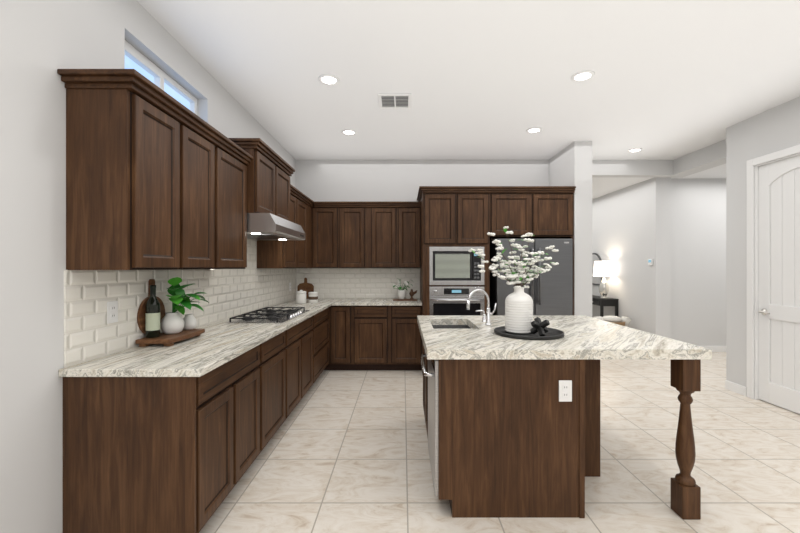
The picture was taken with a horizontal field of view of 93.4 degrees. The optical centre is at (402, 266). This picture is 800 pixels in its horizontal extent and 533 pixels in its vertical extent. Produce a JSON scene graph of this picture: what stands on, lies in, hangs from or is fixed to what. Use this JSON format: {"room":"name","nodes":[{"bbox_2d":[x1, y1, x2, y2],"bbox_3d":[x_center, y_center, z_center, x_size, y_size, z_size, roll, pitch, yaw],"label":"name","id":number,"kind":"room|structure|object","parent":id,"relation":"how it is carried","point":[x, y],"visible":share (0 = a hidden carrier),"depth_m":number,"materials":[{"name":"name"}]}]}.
{"room":"kitchen","nodes":[
{"label":"kitchen","id":0,"kind":"room"},
{"bbox_2d":[0,0,295,532],"bbox_3d":[-1.675,-0.100,1.593,0.150,3.000,8.385,0,0,0],"label":"wall","id":1,"kind":"structure","parent":0,"point":[42,42],"depth_m":1.67,"materials":[{"name":"white paint"}]},
{"bbox_2d":[62,81,184,272],"bbox_3d":[-1.440,-0.427,1.992,0.302,0.884,0.405,0,0,0],"label":"upper cabinet","id":2,"kind":"object","parent":1,"relation":"attached to","point":[163,187],"depth_m":1.79,"materials":[{"name":"brown wood"}]},
{"bbox_2d":[125,40,197,115],"bbox_3d":[-1.702,-1.087,2.627,0.056,0.573,0.918,0,0,0],"label":"window","id":3,"kind":"structure","parent":1,"relation":"in","point":[140,63],"depth_m":2.60,"materials":[{"name":"white"}]},
{"bbox_2d":[185,117,220,272],"bbox_3d":[-1.440,-0.427,2.397,0.302,0.884,0.405,0,0,0],"label":"upper cabinet","id":4,"kind":"object","parent":1,"relation":"attached to","point":[202,150],"depth_m":2.45,"materials":[{"name":"brown wood"}]},
{"bbox_2d":[221,141,248,272],"bbox_3d":[-1.440,-0.427,2.866,0.302,0.884,0.534,0,0,0],"label":"upper cabinet","id":5,"kind":"object","parent":1,"relation":"attached to","point":[234,167],"depth_m":2.91,"materials":[{"name":"brown wood"}]},
{"bbox_2d":[63,212,419,367],"bbox_3d":[-0.673,0.012,3.705,1.852,0.924,3.857,0,0,0],"label":"backsplash","id":6,"kind":"structure","parent":1,"relation":"attached to","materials":[{"name":"tile"}]},
{"bbox_2d":[107,301,117,323],"bbox_3d":[-1.586,0.246,2.061,0.008,0.118,0.072,0,0,0],"label":"outlet","id":7,"kind":"object","parent":6,"relation":"attached to","point":[112,311],"visible":1,"depth_m":2.06,"materials":[{"name":"white plastic"}]},
{"bbox_2d":[229,145,308,240],"bbox_3d":[-1.330,-0.649,3.616,0.540,0.718,0.966,0,0,0],"label":"range hood","id":8,"kind":"object","parent":1,"relation":"attached to","point":[278,211],"depth_m":3.47,"materials":[{"name":"brown wood"}]},
{"bbox_2d":[253,241,296,268],"bbox_3d":[-1.444,-0.427,4.341,0.310,0.884,0.482,0,0,0],"label":"upper cabinet","id":9,"kind":"object","parent":1,"relation":"attached to","point":[266,254],"depth_m":4.10,"materials":[{"name":"brown wood"}]},
{"bbox_2d":[297,241,308,268],"bbox_3d":[-1.444,-0.427,4.822,0.310,0.884,0.478,0,0,0],"label":"upper cabinet","id":10,"kind":"object","parent":1,"relation":"attached to","point":[302,246],"depth_m":4.93,"materials":[{"name":"brown wood"}]},
{"bbox_2d":[309,205,312,268],"bbox_3d":[-1.444,-0.427,5.192,0.310,0.884,0.263,0,0,0],"label":"upper cabinet","id":11,"kind":"object","parent":1,"relation":"attached to","point":[310,206],"depth_m":5.30,"materials":[{"name":"brown wood"}]},
{"bbox_2d":[136,0,799,198],"bbox_3d":[3.175,-1.580,4.350,9.850,0.240,13.900,0,0,0],"label":"ceiling","id":12,"kind":"structure","parent":0,"point":[492,80],"depth_m":3.07,"materials":[{"name":"white paint"}]},
{"bbox_2d":[318,74,339,84],"bbox_3d":[-0.632,-1.595,3.217,0.180,0.010,0.180,0,0,0],"label":"recessed light","id":13,"kind":"object","parent":12,"relation":"in","point":[327,79],"visible":1,"depth_m":3.21,"materials":[{"name":"white"}]},
{"bbox_2d":[341,129,356,134],"bbox_3d":[-0.640,-1.595,4.468,0.180,0.010,0.180,0,0,0],"label":"recessed light","id":14,"kind":"object","parent":12,"relation":"in","point":[348,132],"visible":1,"depth_m":4.47,"materials":[{"name":"white plastic"}]},
{"bbox_2d":[378,94,410,108],"bbox_3d":[-0.077,-1.593,3.630,0.310,0.012,0.310,0,0,0],"label":"ceiling vent","id":15,"kind":"object","parent":12,"relation":"in","point":[394,101],"visible":1,"depth_m":3.64,"materials":[{"name":"white metal"}]},
{"bbox_2d":[526,127,541,132],"bbox_3d":[1.530,-1.595,4.403,0.180,0.010,0.180,0,0,0],"label":"recessed light","id":16,"kind":"object","parent":12,"relation":"in","point":[534,130],"visible":1,"depth_m":4.39,"materials":[{"name":"white plastic"}]},
{"bbox_2d":[571,70,594,81],"bbox_3d":[1.506,-1.595,3.155,0.180,0.010,0.180,0,0,0],"label":"recessed light","id":17,"kind":"object","parent":12,"relation":"in","point":[582,76],"visible":1,"depth_m":3.15,"materials":[{"name":"white plastic"}]},
{"bbox_2d":[627,148,642,152],"bbox_3d":[3.173,-1.595,5.156,0.180,0.010,0.180,0,0,0],"label":"recessed light","id":18,"kind":"object","parent":12,"relation":"in","point":[635,150],"visible":0.98,"depth_m":5.16,"materials":[{"name":"white"}]},
{"bbox_2d":[296,160,684,201],"bbox_3d":[1.345,-0.100,5.710,5.890,3.000,0.150,0,0,0],"label":"wall","id":19,"kind":"structure","parent":0,"point":[367,180],"depth_m":5.63,"materials":[{"name":"white paint"}]},
{"bbox_2d":[313,205,340,268],"bbox_3d":[-1.111,-0.427,5.474,0.398,0.884,0.302,0,0,0],"label":"upper cabinet","id":20,"kind":"object","parent":19,"relation":"attached to","point":[326,218],"depth_m":5.34,"materials":[{"name":"brown wood"}]},
{"bbox_2d":[341,205,368,268],"bbox_3d":[-0.703,-0.427,5.474,0.417,0.884,0.302,0,0,0],"label":"upper cabinet","id":21,"kind":"object","parent":19,"relation":"attached to","point":[354,218],"depth_m":5.34,"materials":[{"name":"brown wood"}]},
{"bbox_2d":[369,205,396,268],"bbox_3d":[-0.289,-0.427,5.474,0.412,0.884,0.302,0,0,0],"label":"upper cabinet","id":22,"kind":"object","parent":19,"relation":"attached to","point":[382,218],"depth_m":5.34,"materials":[{"name":"brown wood"}]},
{"bbox_2d":[397,205,420,268],"bbox_3d":[0.085,-0.427,5.474,0.336,0.884,0.302,0,0,0],"label":"upper cabinet","id":23,"kind":"object","parent":19,"relation":"attached to","point":[408,216],"depth_m":5.34,"materials":[{"name":"brown wood"}]},
{"bbox_2d":[421,189,456,248],"bbox_3d":[0.472,-0.614,5.212,0.414,0.712,0.846,0,0,0],"label":"upper cabinet","id":24,"kind":"object","parent":19,"relation":"attached to","point":[438,206],"depth_m":4.80,"materials":[{"name":"brown wood"}]},
{"bbox_2d":[421,249,488,284],"bbox_3d":[0.679,-0.013,5.191,0.750,0.444,0.806,0,0,0],"label":"upper cabinet","id":25,"kind":"object","parent":19,"relation":"attached to","point":[438,266],"depth_m":4.79,"materials":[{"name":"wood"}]},
{"bbox_2d":[424,246,485,285],"bbox_3d":[0.679,-0.013,5.191,0.750,0.487,0.807,0,0,0],"label":"microwave","id":26,"kind":"object","parent":25,"relation":"in","point":[443,265],"depth_m":4.79,"materials":[{"name":"silver metal"}]},
{"bbox_2d":[457,189,488,248],"bbox_3d":[0.887,-0.614,5.212,0.415,0.712,0.846,0,0,0],"label":"upper cabinet","id":27,"kind":"object","parent":19,"relation":"attached to","point":[472,204],"depth_m":4.80,"materials":[{"name":"brown wood"}]},
{"bbox_2d":[489,189,532,240],"bbox_3d":[1.373,-0.680,5.212,0.536,0.579,0.846,0,0,0],"label":"upper cabinet","id":28,"kind":"object","parent":19,"relation":"attached to","point":[512,208],"depth_m":4.80,"materials":[{"name":"brown wood"}]},
{"bbox_2d":[199,352,799,532],"bbox_3d":[3.175,1.450,4.350,9.850,0.100,13.900,0,0,0],"label":"floor","id":29,"kind":"structure","parent":0,"point":[344,451],"depth_m":2.65,"materials":[{"name":"tile"}]},
{"bbox_2d":[63,345,264,532],"bbox_3d":[-1.289,0.956,2.184,0.620,0.888,0.830,0,0,0],"label":"base cabinet","id":30,"kind":"object","parent":29,"relation":"on","point":[141,454],"depth_m":1.77,"materials":[{"name":"brown wood"}]},
{"bbox_2d":[59,297,340,376],"bbox_3d":[-1.270,0.493,3.691,0.658,0.036,3.887,0,0,0],"label":"countertop","id":31,"kind":"structure","parent":30,"relation":"on","point":[222,342],"depth_m":2.17,"materials":[{"name":"beige stone"}]},
{"bbox_2d":[135,329,204,346],"bbox_3d":[-1.477,0.452,2.442,0.220,0.044,0.434,0,0,0],"label":"serving board","id":32,"kind":"object","parent":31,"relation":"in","point":[169,339],"visible":0.92,"depth_m":2.30,"materials":[{"name":"brown wood"}]},
{"bbox_2d":[137,279,164,334],"bbox_3d":[-1.582,0.252,2.375,0.016,0.350,0.244,0,0,0],"label":"round cutting board","id":33,"kind":"object","parent":32,"relation":"on","point":[141,317],"visible":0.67,"depth_m":2.31,"materials":[{"name":"brown wood"}]},
{"bbox_2d":[146,285,159,337],"bbox_3d":[-1.532,0.270,2.310,0.076,0.320,0.076,0,0,0],"label":"wine bottle","id":34,"kind":"object","parent":32,"relation":"on","point":[152,317],"visible":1,"depth_m":2.28,"materials":[{"name":"black glass"}]},
{"bbox_2d":[160,277,208,333],"bbox_3d":[-1.437,0.246,2.463,0.251,0.367,0.342,0,0,0],"label":"potted plant","id":35,"kind":"object","parent":32,"relation":"on","point":[172,322],"visible":0.98,"depth_m":2.41,"materials":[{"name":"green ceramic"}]},
{"bbox_2d":[183,314,196,329],"bbox_3d":[-1.475,0.378,2.600,0.092,0.104,0.091,0,0,0],"label":"vase","id":36,"kind":"object","parent":32,"relation":"on","point":[190,322],"visible":0.92,"depth_m":2.57,"materials":[{"name":"white ceramic"}]},
{"bbox_2d":[226,306,310,323],"bbox_3d":[-1.248,0.452,3.629,0.485,0.044,0.912,0,0,0],"label":"cooktop","id":37,"kind":"object","parent":31,"relation":"in","point":[268,316],"depth_m":3.46,"materials":[{"name":"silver metal"}]},
{"bbox_2d":[296,290,305,303],"bbox_3d":[-1.330,0.386,4.920,0.134,0.177,0.134,0,0,0],"label":"canister","id":38,"kind":"object","parent":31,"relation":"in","point":[300,296],"visible":1,"depth_m":4.86,"materials":[{"name":"white ceramic"}]},
{"bbox_2d":[297,278,313,298],"bbox_3d":[-1.450,0.317,5.617,0.240,0.315,0.016,0,0,0],"label":"paddle cutting board","id":39,"kind":"object","parent":31,"relation":"on","point":[306,287],"visible":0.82,"depth_m":5.61,"materials":[{"name":"brown wood"}]},
{"bbox_2d":[308,292,317,302],"bbox_3d":[-1.190,0.402,5.000,0.124,0.144,0.124,0,0,0],"label":"canister","id":40,"kind":"object","parent":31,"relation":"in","point":[313,297],"visible":1,"depth_m":4.95,"materials":[{"name":"white ceramic"}]},
{"bbox_2d":[265,329,288,445],"bbox_3d":[-1.289,0.956,2.881,0.620,0.888,0.564,0,0,0],"label":"base cabinet","id":41,"kind":"object","parent":29,"relation":"on","point":[277,350],"depth_m":2.94,"materials":[{"name":"brown wood"}]},
{"bbox_2d":[289,317,316,414],"bbox_3d":[-1.289,0.956,3.642,0.620,0.888,0.956,0,0,0],"label":"base cabinet","id":42,"kind":"object","parent":29,"relation":"on","point":[303,337],"depth_m":3.67,"materials":[{"name":"brown wood"}]},
{"bbox_2d":[317,309,328,377],"bbox_3d":[-1.289,0.956,4.555,0.620,0.888,0.871,0,0,0],"label":"base cabinet","id":43,"kind":"object","parent":29,"relation":"on","point":[323,317],"depth_m":4.61,"materials":[{"name":"brown wood"}]},
{"bbox_2d":[329,305,352,369],"bbox_3d":[-0.837,0.956,5.324,0.325,0.888,0.621,0,0,0],"label":"base cabinet","id":44,"kind":"object","parent":29,"relation":"on","point":[340,316],"depth_m":5.03,"materials":[{"name":"brown wood"}]},
{"bbox_2d":[353,305,388,369],"bbox_3d":[-0.427,0.956,5.324,0.495,0.888,0.621,0,0,0],"label":"base cabinet","id":45,"kind":"object","parent":29,"relation":"on","point":[370,322],"depth_m":5.03,"materials":[{"name":"brown wood"}]},
{"bbox_2d":[333,297,420,304],"bbox_3d":[-0.344,0.493,5.308,1.194,0.036,0.654,0,0,0],"label":"countertop","id":46,"kind":"structure","parent":45,"relation":"on","point":[344,300],"depth_m":5.19,"materials":[{"name":"beige stone"}]},
{"bbox_2d":[393,299,416,300],"bbox_3d":[0.030,0.467,5.380,0.340,0.014,0.160,0,0,0],"label":"board","id":47,"kind":"object","parent":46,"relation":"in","point":[404,299],"visible":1,"depth_m":5.32,"materials":[{"name":"brown wood"}]},
{"bbox_2d":[393,278,411,298],"bbox_3d":[0.002,0.307,5.364,0.300,0.306,0.286,0,0,0],"label":"flowers","id":48,"kind":"object","parent":47,"relation":"on","point":[401,293],"visible":1,"depth_m":5.33,"materials":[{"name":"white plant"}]},
{"bbox_2d":[409,289,416,298],"bbox_3d":[0.147,0.387,5.370,0.116,0.146,0.071,0,0,0],"label":"figurine","id":49,"kind":"object","parent":47,"relation":"on","point":[411,293],"visible":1,"depth_m":5.35,"materials":[{"name":"brown"}]},
{"bbox_2d":[389,305,424,369],"bbox_3d":[0.037,0.956,5.324,0.433,0.888,0.621,0,0,0],"label":"base cabinet","id":50,"kind":"object","parent":29,"relation":"on","point":[404,332],"depth_m":5.03,"materials":[{"name":"brown wood"}]},
{"bbox_2d":[421,338,422,373],"bbox_3d":[0.680,1.173,5.212,0.829,0.453,0.846,0,0,0],"label":"base cabinet","id":51,"kind":"object","parent":29,"relation":"on","point":[421,338],"depth_m":5.04,"materials":[{"name":"brown wood"}]},
{"bbox_2d":[421,285,488,314],"bbox_3d":[0.679,0.599,5.190,0.750,0.653,0.809,0,0,0],"label":"base cabinet","id":52,"kind":"object","parent":29,"relation":"on","point":[437,299],"depth_m":4.79,"materials":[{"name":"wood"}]},
{"bbox_2d":[424,285,485,341],"bbox_3d":[0.679,0.599,5.158,0.750,0.696,0.874,0,0,0],"label":"wall oven","id":53,"kind":"object","parent":52,"relation":"in","point":[438,299],"depth_m":4.79,"materials":[{"name":"silver metal"}]},
{"bbox_2d":[490,239,572,314],"bbox_3d":[1.658,0.521,5.141,0.956,1.757,0.927,0,0,0],"label":"refrigerator","id":54,"kind":"object","parent":29,"relation":"on","point":[550,292],"visible":0.42,"depth_m":4.74,"materials":[{"name":"black"}]},
{"bbox_2d":[419,329,700,519],"bbox_3d":[0.882,0.955,2.793,1.536,0.890,1.413,0,0,0],"label":"kitchen island","id":55,"kind":"object","parent":29,"relation":"on","point":[513,427],"depth_m":2.11,"materials":[{"name":"brown wood"}]},
{"bbox_2d":[420,340,439,496],"bbox_3d":[0.159,0.911,2.426,0.090,0.767,0.598,0,0,0],"label":"dishwasher","id":56,"kind":"object","parent":55,"relation":"in","point":[433,364],"depth_m":2.19,"materials":[{"name":"silver metal"}]},
{"bbox_2d":[417,317,711,360],"bbox_3d":[0.917,0.481,2.802,1.567,0.055,1.455,0,0,0],"label":"island countertop","id":57,"kind":"structure","parent":55,"relation":"on","point":[585,338],"depth_m":2.24,"materials":[{"name":"beige stone"}]},
{"bbox_2d":[437,325,468,328],"bbox_3d":[0.395,0.611,3.045,0.364,0.228,0.554,0,0,0],"label":"sink","id":58,"kind":"object","parent":57,"relation":"in","point":[438,326],"depth_m":3.32,"materials":[{"name":"silver metal"}]},
{"bbox_2d":[477,310,484,320],"bbox_3d":[0.645,0.403,3.110,0.093,0.101,0.043,0,0,0],"label":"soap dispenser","id":59,"kind":"object","parent":57,"relation":"on","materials":[{"name":"silver metal"}]},
{"bbox_2d":[466,289,496,324],"bbox_3d":[0.607,0.312,2.911,0.249,0.284,0.109,0,0,0],"label":"faucet","id":60,"kind":"object","parent":57,"relation":"on","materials":[{"name":"silver metal"}]},
{"bbox_2d":[494,326,563,339],"bbox_3d":[0.849,0.441,2.555,0.452,0.024,0.452,0,0,0],"label":"round tray","id":61,"kind":"object","parent":57,"relation":"on","point":[551,333],"visible":0.69,"depth_m":2.46,"materials":[{"name":"black wood"}]},
{"bbox_2d":[468,226,558,333],"bbox_3d":[0.773,0.082,2.594,0.633,0.727,0.221,0,0,0],"label":"vase","id":62,"kind":"object","parent":61,"relation":"on","point":[518,310],"visible":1,"depth_m":2.54,"materials":[{"name":"white ceramic"}]},
{"bbox_2d":[530,317,549,335],"bbox_3d":[0.880,0.386,2.425,0.125,0.119,0.119,0,0,0],"label":"knot","id":63,"kind":"object","parent":61,"relation":"on","point":[539,326],"visible":0.96,"depth_m":2.40,"materials":[{"name":"black"}]},
{"bbox_2d":[558,380,571,401],"bbox_3d":[0.905,0.691,2.100,0.072,0.118,0.008,0,0,0],"label":"outlet","id":64,"kind":"object","parent":55,"relation":"attached to","point":[564,386],"depth_m":2.10,"materials":[{"name":"white plastic"}]},
{"bbox_2d":[592,295,618,316],"bbox_3d":[3.915,1.002,7.700,0.342,0.795,1.120,0,0,0],"label":"console table","id":65,"kind":"object","parent":29,"relation":"on","point":[601,302],"visible":0.44,"depth_m":7.16,"materials":[{"name":"black wood"}]},
{"bbox_2d":[593,260,614,297],"bbox_3d":[3.890,0.232,7.300,0.380,0.745,0.380,0,0,0],"label":"table lamp","id":66,"kind":"object","parent":65,"relation":"on","point":[603,268],"visible":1,"depth_m":7.20,"materials":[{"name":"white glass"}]},
{"bbox_2d":[593,316,630,326],"bbox_3d":[3.700,1.131,6.720,0.669,0.538,0.464,0,0,0],"label":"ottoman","id":67,"kind":"object","parent":29,"relation":"on","point":[623,321],"visible":0.25,"depth_m":6.61,"materials":[{"name":"white fabric"}]},
{"bbox_2d":[548,141,591,316],"bbox_3d":[2.292,-0.100,5.210,0.225,3.000,0.840,0,0,0],"label":"wall","id":68,"kind":"structure","parent":0,"point":[572,166],"depth_m":4.79,"materials":[{"name":"white paint"}]},
{"bbox_2d":[525,189,574,238],"bbox_3d":[1.910,-0.680,5.212,0.537,0.579,0.846,0,0,0],"label":"upper cabinet","id":69,"kind":"object","parent":68,"relation":"attached to","point":[553,209],"depth_m":4.80,"materials":[{"name":"brown wood"}]},
{"bbox_2d":[592,177,671,338],"bbox_3d":[4.215,-0.100,8.700,0.250,3.000,5.200,0,0,0],"label":"wall","id":70,"kind":"structure","parent":0,"point":[632,225],"depth_m":6.52,"materials":[{"name":"white paint"}]},
{"bbox_2d":[592,253,602,284],"bbox_3d":[4.077,0.040,8.040,0.024,0.680,0.640,0,0,0],"label":"arched mirror","id":71,"kind":"object","parent":70,"relation":"attached to","point":[596,280],"visible":0.31,"depth_m":7.96,"materials":[{"name":"black metal"}]},
{"bbox_2d":[648,259,652,264],"bbox_3d":[4.078,-0.083,6.215,0.023,0.105,0.110,0,0,0],"label":"thermostat","id":72,"kind":"object","parent":70,"relation":"attached to","point":[650,261],"visible":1,"depth_m":6.20,"materials":[{"name":"white plastic"}]},
{"bbox_2d":[672,179,725,345],"bbox_3d":[6.230,-0.100,6.296,3.740,3.000,0.150,0,0,0],"label":"wall","id":73,"kind":"structure","parent":0,"point":[674,230],"depth_m":6.22,"materials":[{"name":"white paint"}]},
{"bbox_2d":[701,346,725,351],"bbox_3d":[6.120,1.350,6.211,3.559,0.100,0.017,0,0,0],"label":"baseboard","id":74,"kind":"structure","parent":73,"relation":"attached to","point":[714,348],"depth_m":6.21,"materials":[{"name":"white wood"}]},
{"bbox_2d":[673,139,725,175],"bbox_3d":[4.165,-1.488,4.982,0.250,0.225,1.290,0,0,0],"label":"wall","id":75,"kind":"structure","parent":0,"point":[707,157],"depth_m":5.15,"materials":[{"name":"white paint"}]},
{"bbox_2d":[726,96,799,386],"bbox_3d":[4.005,-0.100,0.869,0.570,3.000,6.937,0,0,0],"label":"wall","id":76,"kind":"structure","parent":0,"point":[774,129],"depth_m":4.14,"materials":[{"name":"white paint"}]},
{"bbox_2d":[747,144,799,413],"bbox_3d":[3.762,0.128,3.560,0.156,2.545,1.010,0,0,0],"label":"door","id":77,"kind":"structure","parent":76,"relation":"in","point":[773,280],"depth_m":3.82,"materials":[{"name":"white wood"}]}
]}

